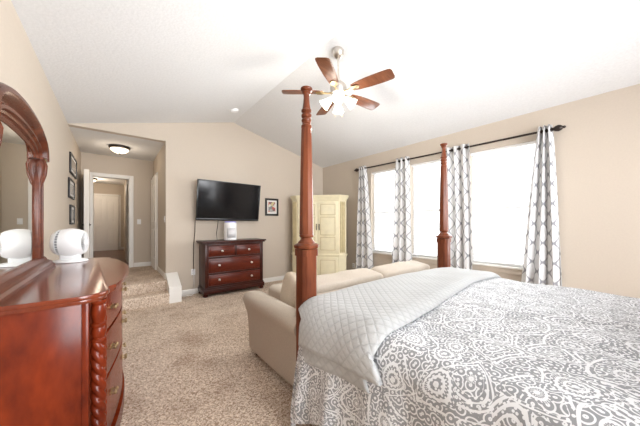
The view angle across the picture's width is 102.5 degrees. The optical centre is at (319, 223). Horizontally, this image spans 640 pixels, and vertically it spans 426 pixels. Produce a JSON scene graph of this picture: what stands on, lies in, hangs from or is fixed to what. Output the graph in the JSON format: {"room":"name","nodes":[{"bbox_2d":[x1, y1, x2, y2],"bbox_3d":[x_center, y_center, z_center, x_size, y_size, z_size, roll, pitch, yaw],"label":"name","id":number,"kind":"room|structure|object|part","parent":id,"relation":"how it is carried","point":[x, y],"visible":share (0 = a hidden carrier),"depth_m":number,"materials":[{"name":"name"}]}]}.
{"room":"bedroom","nodes":[
{"label":"bedroom","id":0,"kind":"room"},
{"bbox_2d":[0,0,80,259],"bbox_3d":[-2.063,-0.150,1.615,0.120,3.000,9.740,0,0,-39],"label":"wall","id":1,"kind":"structure","parent":0,"point":[21,69],"depth_m":2.63,"materials":[{"name":"paint"}]},
{"bbox_2d":[68,177,74,199],"bbox_3d":[-3.950,-0.545,4.087,0.025,0.300,0.620,0,0,-39],"label":"picture frame","id":2,"kind":"object","parent":1,"relation":"attached to","point":[71,184],"visible":1,"depth_m":4.05,"materials":[{"name":"black wood"}]},
{"bbox_2d":[70,183,73,195],"bbox_3d":[-3.950,-0.545,4.088,0.005,0.164,0.484,0,0,-39],"label":"print","id":3,"kind":"object","parent":2,"relation":"attached to","point":[71,184],"depth_m":4.07},
{"bbox_2d":[69,204,74,223],"bbox_3d":[-4.000,-0.140,4.150,0.025,0.310,0.460,0,0,-39],"label":"picture frame","id":4,"kind":"object","parent":1,"relation":"attached to","point":[71,207],"visible":1,"depth_m":3.98,"materials":[{"name":"black wood"}]},
{"bbox_2d":[69,151,76,178],"bbox_3d":[-4.101,-0.950,4.275,0.025,0.320,0.800,0,0,-39],"label":"picture frame","id":5,"kind":"object","parent":1,"relation":"attached to","point":[72,161],"visible":1,"depth_m":4.17,"materials":[{"name":"black wood"}]},
{"bbox_2d":[72,159,75,173],"bbox_3d":[-4.100,-0.950,4.275,0.005,0.184,0.664,0,0,-39],"label":"print","id":6,"kind":"object","parent":5,"relation":"attached to","point":[73,161],"depth_m":4.27},
{"bbox_2d":[93,183,123,249],"bbox_3d":[-8.354,-0.193,9.401,2.120,2.595,0.120,0,0,-39],"label":"wall","id":7,"kind":"structure","parent":0,"point":[101,188],"depth_m":9.84,"materials":[{"name":"paint"}]},
{"bbox_2d":[93,195,117,250],"bbox_3d":[-8.002,-0.010,9.552,0.800,2.030,0.076,0,0,-39],"label":"door","id":8,"kind":"structure","parent":7,"relation":"in","point":[105,208],"depth_m":9.54,"materials":[{"name":"white paint"}]},
{"bbox_2d":[93,193,120,249],"bbox_3d":[-8.018,-0.050,9.573,0.950,2.110,0.030,0,0,-39],"label":"trim","id":9,"kind":"structure","parent":7,"relation":"attached to","point":[93,193],"depth_m":9.83,"materials":[{"name":"white paint"}]},
{"bbox_2d":[81,152,152,262],"bbox_3d":[-4.529,-0.242,5.803,1.270,2.495,0.120,0,0,-39],"label":"wall","id":10,"kind":"structure","parent":0,"point":[142,170],"depth_m":5.95,"materials":[{"name":"paint"}]},
{"bbox_2d":[82,169,90,257],"bbox_3d":[-4.647,-0.015,5.130,0.134,2.020,0.760,0,0,-41],"label":"door","id":11,"kind":"structure","parent":10,"relation":"in","point":[86,224],"depth_m":4.85,"materials":[{"name":"white paint"}]},
{"bbox_2d":[90,172,133,267],"bbox_3d":[-4.628,-0.043,5.710,0.780,2.095,0.140,0,0,-39],"label":"trim","id":12,"kind":"structure","parent":10,"relation":"attached to","point":[92,174],"depth_m":5.86,"materials":[{"name":"white paint"}]},
{"bbox_2d":[134,262,150,266],"bbox_3d":[-4.137,0.955,6.029,0.375,0.100,0.016,0,0,-39],"label":"baseboard","id":13,"kind":"structure","parent":10,"relation":"attached to","point":[139,264],"depth_m":6.00,"materials":[{"name":"white paint"}]},
{"bbox_2d":[124,180,127,250],"bbox_3d":[-5.948,-0.193,7.997,0.120,2.595,5.080,0,0,-39],"label":"wall","id":14,"kind":"structure","parent":0,"point":[125,183],"depth_m":9.44,"materials":[{"name":"paint"}]},
{"bbox_2d":[125,184,126,261],"bbox_3d":[-5.208,-0.010,6.962,0.076,2.030,0.780,0,0,-39],"label":"door","id":15,"kind":"structure","parent":14,"relation":"in","point":[126,184],"depth_m":6.66,"materials":[{"name":"white paint"}]},
{"bbox_2d":[127,180,128,262],"bbox_3d":[-5.212,-0.050,6.959,0.030,2.110,0.940,0,0,-39],"label":"trim","id":16,"kind":"structure","parent":14,"relation":"attached to","point":[128,180],"depth_m":6.60,"materials":[{"name":"white paint"}]},
{"bbox_2d":[93,250,169,310],"bbox_3d":[-5.875,1.177,6.555,2.430,0.345,7.662,0,0,-39],"label":"floor","id":17,"kind":"structure","parent":0,"point":[146,287],"depth_m":4.38,"materials":[{"name":"beige carpet"}]},
{"bbox_2d":[153,143,164,272],"bbox_3d":[-3.420,-0.070,5.531,0.120,2.840,1.930,0,0,-39],"label":"wall","id":18,"kind":"structure","parent":0,"point":[159,161],"depth_m":5.07,"materials":[{"name":"paint"}]},
{"bbox_2d":[151,175,155,269],"bbox_3d":[-3.739,-0.015,5.820,0.076,2.030,0.760,0,0,-39],"label":"door","id":19,"kind":"structure","parent":18,"relation":"in","point":[153,181],"depth_m":5.76,"materials":[{"name":"white paint"}]},
{"bbox_2d":[152,172,157,269],"bbox_3d":[-3.727,-0.045,5.801,0.020,2.100,0.855,0,0,-39],"label":"trim","id":20,"kind":"structure","parent":18,"relation":"attached to","point":[156,174],"depth_m":5.51,"materials":[{"name":"white paint"}]},
{"bbox_2d":[157,266,164,278],"bbox_3d":[-3.126,0.955,5.055,0.016,0.100,1.040,0,0,-39],"label":"baseboard","id":21,"kind":"structure","parent":18,"relation":"attached to","point":[159,270],"depth_m":4.95,"materials":[{"name":"white paint"}]},
{"bbox_2d":[68,122,322,289],"bbox_3d":[-1.870,-0.390,5.460,4.990,3.480,0.120,0,0,-39],"label":"wall","id":22,"kind":"structure","parent":0,"point":[224,151],"depth_m":5.18,"materials":[{"name":"paint"}]},
{"bbox_2d":[165,272,181,303],"bbox_3d":[-2.591,1.123,4.542,0.187,0.455,0.410,0,0,-39],"label":"trim","id":23,"kind":"structure","parent":22,"relation":"attached to","point":[174,287],"depth_m":4.43,"materials":[{"name":"white paint"}]},
{"bbox_2d":[193,220,195,269],"bbox_3d":[-2.402,0.390,4.919,0.045,0.980,0.018,0,0,-12],"label":"cable","id":24,"kind":"object","parent":22,"relation":"hanging from","point":[195,220],"visible":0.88,"depth_m":4.91,"materials":[{"name":"black plastic"}]},
{"bbox_2d":[195,179,260,220],"bbox_3d":[-1.847,-0.442,5.231,1.267,0.778,0.263,0,0,-39],"label":"television","id":25,"kind":"object","parent":22,"relation":"attached to","point":[215,200],"visible":1,"depth_m":5.13,"materials":[{"name":"black plastic"}]},
{"bbox_2d":[182,275,284,295],"bbox_3d":[-1.280,1.300,5.846,3.485,0.100,0.016,0,0,-39],"label":"baseboard","id":26,"kind":"structure","parent":22,"relation":"attached to","point":[189,291],"depth_m":5.84,"materials":[{"name":"white paint"}]},
{"bbox_2d":[265,198,278,215],"bbox_3d":[-1.118,-0.380,5.968,0.340,0.400,0.025,0,0,-39],"label":"picture frame","id":27,"kind":"object","parent":22,"relation":"attached to","point":[271,205],"visible":1,"depth_m":5.96,"materials":[{"name":"black wood"}]},
{"bbox_2d":[268,202,274,211],"bbox_3d":[-1.117,-0.380,5.968,0.180,0.240,0.005,0,0,-39],"label":"print","id":28,"kind":"object","parent":27,"relation":"attached to","point":[271,205],"depth_m":5.96},
{"bbox_2d":[120,280,317,425],"bbox_3d":[0.538,1.400,2.463,5.240,0.100,7.810,0,0,-39],"label":"floor","id":29,"kind":"structure","parent":0,"point":[191,361],"depth_m":2.36,"materials":[{"name":"beige carpet"}]},
{"bbox_2d":[0,257,128,425],"bbox_3d":[-1.783,0.850,1.884,0.614,1.000,1.814,0,0,-39],"label":"dresser","id":30,"kind":"object","parent":29,"relation":"on","point":[61,356],"visible":0.99,"depth_m":1.24,"materials":[{"name":"brown wood"}]},
{"bbox_2d":[0,82,54,303],"bbox_3d":[-1.851,-0.195,1.573,0.150,1.090,1.380,0,0,-39],"label":"dresser mirror","id":31,"kind":"object","parent":30,"relation":"on","point":[24,149],"visible":1,"depth_m":1.58,"materials":[{"name":"brown wood"}]},
{"bbox_2d":[0,121,35,273],"bbox_3d":[-1.855,-0.180,1.569,0.007,0.940,1.080,0,0,-39],"label":"mirror glass","id":32,"kind":"object","parent":31,"relation":"on","point":[17,148],"depth_m":1.56,"materials":[{"name":"white mirror"}]},
{"bbox_3d":[-1.851,0.307,1.573,0.150,0.085,1.380,0,0,-39],"label":"rail","id":33,"kind":"part","parent":31,"relation":"part of","materials":[{"name":"brown wood"}]},
{"bbox_2d":[49,228,88,263],"bbox_3d":[-2.287,0.198,2.358,0.247,0.305,0.248,0,0,-25],"label":"desk fan","id":34,"kind":"object","parent":30,"relation":"on","point":[69,244],"visible":0.99,"depth_m":2.29,"materials":[{"name":"white plastic"}]},
{"bbox_2d":[81,232,88,251],"bbox_3d":[-2.189,0.173,2.403,0.019,0.181,0.176,0,0,-25],"label":"grille","id":35,"kind":"object","parent":34,"relation":"attached to","point":[84,236],"depth_m":2.39,"materials":[{"name":"white plastic"}]},
{"bbox_3d":[-1.322,0.831,1.160,0.417,0.878,0.040,0,0,-39],"label":"frame","id":36,"kind":"part","parent":30,"relation":"part of","materials":[{"name":"red wood"}]},
{"bbox_3d":[-1.397,1.050,1.747,0.049,0.330,0.684,0,0,-32],"label":"drawer","id":37,"kind":"part","parent":30,"relation":"part of","materials":[{"name":"red wood"}]},
{"bbox_3d":[-1.397,0.745,1.747,0.049,0.240,0.684,0,0,-32],"label":"drawer","id":38,"kind":"part","parent":30,"relation":"part of","materials":[{"name":"red wood"}]},
{"bbox_3d":[-1.397,0.505,1.747,0.049,0.200,0.684,0,0,-32],"label":"drawer","id":39,"kind":"part","parent":30,"relation":"part of","materials":[{"name":"red wood"}]},
{"bbox_2d":[196,238,265,297],"bbox_3d":[-1.752,0.838,5.157,1.255,1.025,0.450,0,0,-39],"label":"dresser","id":40,"kind":"object","parent":29,"relation":"on","point":[224,265],"visible":1,"depth_m":4.94,"materials":[{"name":"brown wood"}]},
{"bbox_3d":[-1.849,0.517,4.854,0.486,0.190,0.032,0,0,-39],"label":"drawer","id":41,"kind":"part","parent":40,"relation":"part of","materials":[{"name":"brown wood"}]},
{"bbox_2d":[224,221,236,239],"bbox_3d":[-1.777,0.142,5.096,0.240,0.366,0.244,0,0,-39],"label":"air purifier","id":42,"kind":"object","parent":40,"relation":"on","point":[230,227],"visible":0.96,"depth_m":5.00,"materials":[{"name":"white plastic"}]},
{"bbox_3d":[-1.722,0.180,5.005,0.155,0.190,0.029,0,0,-32],"label":"panel","id":43,"kind":"part","parent":42,"relation":"part of","materials":[{"name":"white plastic"}]},
{"bbox_3d":[-1.642,1.052,5.019,1.015,0.200,0.032,0,0,-39],"label":"drawer","id":44,"kind":"part","parent":40,"relation":"part of","materials":[{"name":"brown wood"}]},
{"bbox_3d":[-1.642,0.782,5.019,1.015,0.260,0.032,0,0,-39],"label":"drawer","id":45,"kind":"part","parent":40,"relation":"part of","materials":[{"name":"brown wood"}]},
{"bbox_3d":[-1.436,0.517,5.185,0.486,0.190,0.032,0,0,-39],"label":"drawer","id":46,"kind":"part","parent":40,"relation":"part of","materials":[{"name":"brown wood"}]},
{"bbox_2d":[269,283,281,299],"bbox_3d":[-0.292,1.107,3.675,0.780,0.485,0.620,0,0,-39],"label":"ottoman","id":47,"kind":"object","parent":29,"relation":"on","point":[274,290],"visible":0.11,"depth_m":3.49,"materials":[{"name":"beige fabric"}]},
{"bbox_2d":[290,195,348,274],"bbox_3d":[-0.010,0.357,5.994,1.356,1.985,0.555,0,0,10],"label":"armoire","id":48,"kind":"object","parent":29,"relation":"on","point":[329,211],"visible":0.65,"depth_m":5.73,"materials":[{"name":"beige wood"}]},
{"bbox_3d":[-0.273,0.080,5.804,0.449,1.140,0.020,0,0,10],"label":"door","id":49,"kind":"part","parent":48,"relation":"part of","materials":[{"name":"beige paint"}]},
{"bbox_3d":[-0.007,0.710,6.007,1.302,0.050,0.528,0,0,10],"label":"waist moulding","id":50,"kind":"part","parent":48,"relation":"part of","materials":[{"name":"beige paint"}]},
{"bbox_3d":[-0.010,-0.574,5.994,1.356,0.123,0.555,0,0,10],"label":"crown","id":51,"kind":"part","parent":48,"relation":"part of","materials":[{"name":"beige paint"}]},
{"bbox_3d":[0.175,0.080,5.715,0.339,1.030,0.012,0,0,10],"label":"panel moulding","id":52,"kind":"part","parent":48,"relation":"part of","materials":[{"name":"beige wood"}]},
{"bbox_3d":[0.178,0.990,5.729,0.449,0.480,0.020,0,0,10],"label":"door","id":53,"kind":"part","parent":48,"relation":"part of","materials":[{"name":"beige paint"}]},
{"bbox_3d":[0.178,0.080,5.729,0.449,1.140,0.020,0,0,10],"label":"door","id":54,"kind":"part","parent":48,"relation":"part of","materials":[{"name":"beige paint"}]},
{"bbox_2d":[243,260,434,385],"bbox_3d":[0.436,0.911,2.990,2.370,0.879,1.020,0,0,-39],"label":"sofa","id":55,"kind":"object","parent":29,"relation":"on","point":[271,321],"visible":0.27,"depth_m":2.32,"materials":[{"name":"beige fabric"}]},
{"bbox_3d":[-0.398,0.993,2.340,0.255,0.595,0.970,0,0,-39],"label":"arm","id":56,"kind":"part","parent":55,"relation":"part of","materials":[{"name":"beige fabric"}]},
{"bbox_2d":[280,271,295,308],"bbox_3d":[-0.302,0.700,2.667,0.186,0.370,0.420,0,0,-22],"label":"throw pillow","id":57,"kind":"object","parent":55,"relation":"on","point":[288,290],"visible":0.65,"depth_m":2.53,"materials":[{"name":"beige fabric"}]},
{"bbox_2d":[317,268,383,293],"bbox_3d":[0.229,0.685,2.496,0.952,0.427,0.290,0,0,-39],"label":"cushion","id":58,"kind":"object","parent":55,"relation":"on","point":[346,278],"depth_m":2.40,"materials":[{"name":"beige fabric"}]},
{"bbox_2d":[371,260,429,277],"bbox_3d":[0.963,0.685,3.084,0.952,0.428,0.290,0,0,-39],"label":"cushion","id":59,"kind":"object","parent":55,"relation":"on","point":[397,268],"depth_m":2.95,"materials":[{"name":"beige fabric"}]},
{"bbox_2d":[294,85,451,360],"bbox_3d":[1.361,0.206,1.558,2.152,2.288,2.334,0,0,-39],"label":"bed","id":60,"kind":"object","parent":29,"relation":"on","point":[306,251],"visible":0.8,"depth_m":1.75,"materials":[{"name":"brown wood"}]},
{"bbox_2d":[290,277,639,425],"bbox_3d":[1.316,0.903,1.551,2.300,0.808,2.016,0,0,-39],"label":"comforter","id":61,"kind":"object","parent":60,"relation":"on","point":[498,351],"visible":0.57,"depth_m":1.09,"materials":[{"name":"grey fabric"}]},
{"bbox_2d":[298,267,500,392],"bbox_3d":[0.838,0.658,2.144,2.280,0.396,0.730,0,0,-43],"label":"quilt","id":62,"kind":"object","parent":61,"relation":"on","point":[341,332],"visible":0.99,"depth_m":1.48,"materials":[{"name":"white fabric"}]},
{"bbox_2d":[11,0,639,184],"bbox_3d":[-2.097,-1.902,4.919,6.280,0.896,14.940,0,0,-39],"label":"ceiling","id":63,"kind":"structure","parent":0,"point":[456,65],"depth_m":2.86,"materials":[{"name":"paint"}]},
{"bbox_2d":[108,144,130,153],"bbox_3d":[-3.886,-1.415,4.985,0.344,0.149,0.344,0,0,-39],"label":"ceiling light","id":64,"kind":"object","parent":63,"relation":"attached to","point":[121,149],"visible":1,"depth_m":4.89,"materials":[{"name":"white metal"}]},
{"bbox_2d":[230,109,237,112],"bbox_3d":[-1.565,-2.056,4.677,0.157,0.080,0.156,0,0,-39],"label":"smoke detector","id":65,"kind":"object","parent":63,"relation":"attached to","point":[231,110],"visible":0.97,"depth_m":4.63,"materials":[{"name":"white plastic"}]},
{"bbox_2d":[282,46,394,114],"bbox_3d":[0.260,-1.696,3.134,1.281,0.815,1.324,0,0,-39],"label":"ceiling fan","id":66,"kind":"object","parent":63,"relation":"hanging from","point":[338,88],"visible":1,"depth_m":3.03,"materials":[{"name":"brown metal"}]},
{"bbox_3d":[-0.214,-1.589,3.110,0.492,0.041,0.158,0,0,0],"label":"blade","id":67,"kind":"part","parent":66,"relation":"part of","materials":[{"name":"brown wood"}]},
{"bbox_3d":[0.085,-1.589,3.527,0.158,0.041,0.492,0,0,-18],"label":"blade","id":68,"kind":"part","parent":66,"relation":"part of","materials":[{"name":"brown wood"}]},
{"bbox_3d":[0.062,-1.455,3.126,0.146,0.151,0.144,0,0,-39],"label":"lamp shade","id":69,"kind":"part","parent":66,"relation":"part of","materials":[{"name":"white glass"}]},
{"bbox_3d":[0.090,-1.589,2.697,0.158,0.041,0.492,0,0,18],"label":"blade","id":70,"kind":"part","parent":66,"relation":"part of","materials":[{"name":"brown wood"}]},
{"bbox_3d":[0.209,-1.455,2.952,0.144,0.151,0.146,0,0,-39],"label":"lamp shade","id":71,"kind":"part","parent":66,"relation":"part of","materials":[{"name":"white glass"}]},
{"bbox_3d":[0.235,-1.455,3.273,0.144,0.151,0.146,0,0,-39],"label":"lamp shade","id":72,"kind":"part","parent":66,"relation":"part of","materials":[{"name":"white glass"}]},
{"bbox_3d":[0.383,-1.455,3.099,0.146,0.151,0.144,0,0,-39],"label":"lamp shade","id":73,"kind":"part","parent":66,"relation":"part of","materials":[{"name":"white glass"}]},
{"bbox_3d":[0.576,-1.589,3.367,0.496,0.041,0.162,0,0,-39],"label":"blade","id":74,"kind":"part","parent":66,"relation":"part of","materials":[{"name":"brown wood"}]},
{"bbox_3d":[0.576,-1.589,2.858,0.492,0.041,0.158,0,0,36],"label":"blade","id":75,"kind":"part","parent":66,"relation":"part of","materials":[{"name":"brown wood"}]},
{"bbox_2d":[323,84,639,297],"bbox_3d":[2.512,-0.150,4.045,0.180,3.000,7.810,0,0,-39],"label":"wall","id":76,"kind":"structure","parent":0,"point":[597,152],"depth_m":3.08,"materials":[{"name":"paint"}]},
{"bbox_2d":[373,171,394,258],"bbox_3d":[1.429,-0.200,5.336,0.175,1.840,0.960,0,0,-39],"label":"window","id":77,"kind":"structure","parent":76,"relation":"in","point":[388,255],"depth_m":5.66,"materials":[{"name":"white plastic"}]},
{"bbox_3d":[1.406,0.627,5.317,0.115,0.026,0.960,0,0,-39],"label":"sill","id":78,"kind":"part","parent":77,"relation":"part of","materials":[{"name":"white paint"}]},
{"bbox_2d":[372,168,394,252],"bbox_3d":[1.423,-0.262,5.332,0.040,1.713,0.848,0,0,-39],"label":"window blind","id":79,"kind":"object","parent":77,"relation":"attached to","point":[393,169],"visible":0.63,"depth_m":5.43,"materials":[{"name":"white plastic"}]},
{"bbox_3d":[1.472,-0.235,5.370,0.045,0.040,0.770,0,0,-39],"label":"meeting rail","id":80,"kind":"part","parent":77,"relation":"part of","materials":[{"name":"white plastic"}]},
{"bbox_2d":[412,162,440,264],"bbox_3d":[2.042,-0.200,4.571,0.175,1.840,1.000,0,0,-39],"label":"window","id":81,"kind":"structure","parent":76,"relation":"in","point":[423,259],"depth_m":4.89,"materials":[{"name":"white plastic"}]},
{"bbox_3d":[2.019,0.627,4.553,0.115,0.026,1.000,0,0,-39],"label":"sill","id":82,"kind":"part","parent":81,"relation":"part of","materials":[{"name":"white paint"}]},
{"bbox_2d":[411,159,440,256],"bbox_3d":[2.036,-0.262,4.567,0.040,1.713,0.888,0,0,-39],"label":"window blind","id":83,"kind":"object","parent":81,"relation":"attached to","point":[434,161],"visible":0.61,"depth_m":4.75,"materials":[{"name":"white plastic"}]},
{"bbox_3d":[2.037,-0.247,4.567,0.002,1.665,0.662,0,0,-39],"label":"ladder cord","id":84,"kind":"part","parent":83,"relation":"part of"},
{"bbox_3d":[2.036,0.585,4.567,0.030,0.020,0.884,0,0,-39],"label":"rail","id":85,"kind":"part","parent":83,"relation":"part of","materials":[{"name":"white plastic"}]},
{"bbox_3d":[2.085,-0.235,4.606,0.045,0.040,0.810,0,0,-39],"label":"meeting rail","id":86,"kind":"part","parent":81,"relation":"part of","materials":[{"name":"white plastic"}]},
{"bbox_2d":[354,125,565,171],"bbox_3d":[1.918,-1.195,4.536,0.137,0.120,3.540,0,0,-39],"label":"curtain rod","id":87,"kind":"object","parent":76,"relation":"attached to","point":[557,127],"visible":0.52,"depth_m":3.77,"materials":[{"name":"brown metal"}]},
{"bbox_2d":[355,166,373,268],"bbox_3d":[0.961,0.030,5.683,0.102,2.600,0.544,0,0,-39],"label":"curtain","id":88,"kind":"object","parent":87,"relation":"hanging from","point":[364,252],"visible":0.88,"depth_m":5.67,"materials":[{"name":"white fabric"}]},
{"bbox_2d":[392,156,411,262],"bbox_3d":[1.549,0.035,4.949,0.102,2.590,0.464,0,0,-39],"label":"curtain","id":89,"kind":"object","parent":87,"relation":"hanging from","point":[402,242],"visible":0.78,"depth_m":4.91,"materials":[{"name":"white fabric"}]},
{"bbox_2d":[446,143,471,269],"bbox_3d":[2.212,0.040,4.123,0.103,2.580,0.453,0,0,-39],"label":"curtain","id":90,"kind":"object","parent":87,"relation":"hanging from","point":[458,161],"visible":0.68,"depth_m":4.10,"materials":[{"name":"white fabric"}]},
{"bbox_2d":[521,124,561,285],"bbox_3d":[2.845,0.040,3.333,0.102,2.580,0.463,0,0,-39],"label":"curtain","id":91,"kind":"object","parent":87,"relation":"hanging from","point":[542,256],"visible":0.79,"depth_m":3.29,"materials":[{"name":"white fabric"}]},
{"bbox_2d":[472,144,534,275],"bbox_3d":[2.693,-0.200,3.760,0.175,1.840,1.000,0,0,-39],"label":"window","id":92,"kind":"structure","parent":76,"relation":"in","point":[483,266],"depth_m":3.94,"materials":[{"name":"white plastic"}]},
{"bbox_3d":[2.669,0.627,3.741,0.115,0.026,1.000,0,0,-39],"label":"sill","id":93,"kind":"part","parent":92,"relation":"part of","materials":[{"name":"white paint"}]},
{"bbox_3d":[2.736,-0.235,3.794,0.045,0.040,0.810,0,0,-39],"label":"meeting rail","id":94,"kind":"part","parent":92,"relation":"part of","materials":[{"name":"white plastic"}]},
{"bbox_2d":[471,140,535,265],"bbox_3d":[2.687,-0.262,3.755,0.040,1.713,0.888,0,0,-39],"label":"window blind","id":95,"kind":"object","parent":92,"relation":"attached to","point":[532,143],"visible":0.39,"depth_m":3.76,"materials":[{"name":"white plastic"}]},
{"bbox_3d":[2.687,0.585,3.755,0.030,0.020,0.884,0,0,-39],"label":"rail","id":96,"kind":"part","parent":95,"relation":"part of","materials":[{"name":"white plastic"}]}
]}

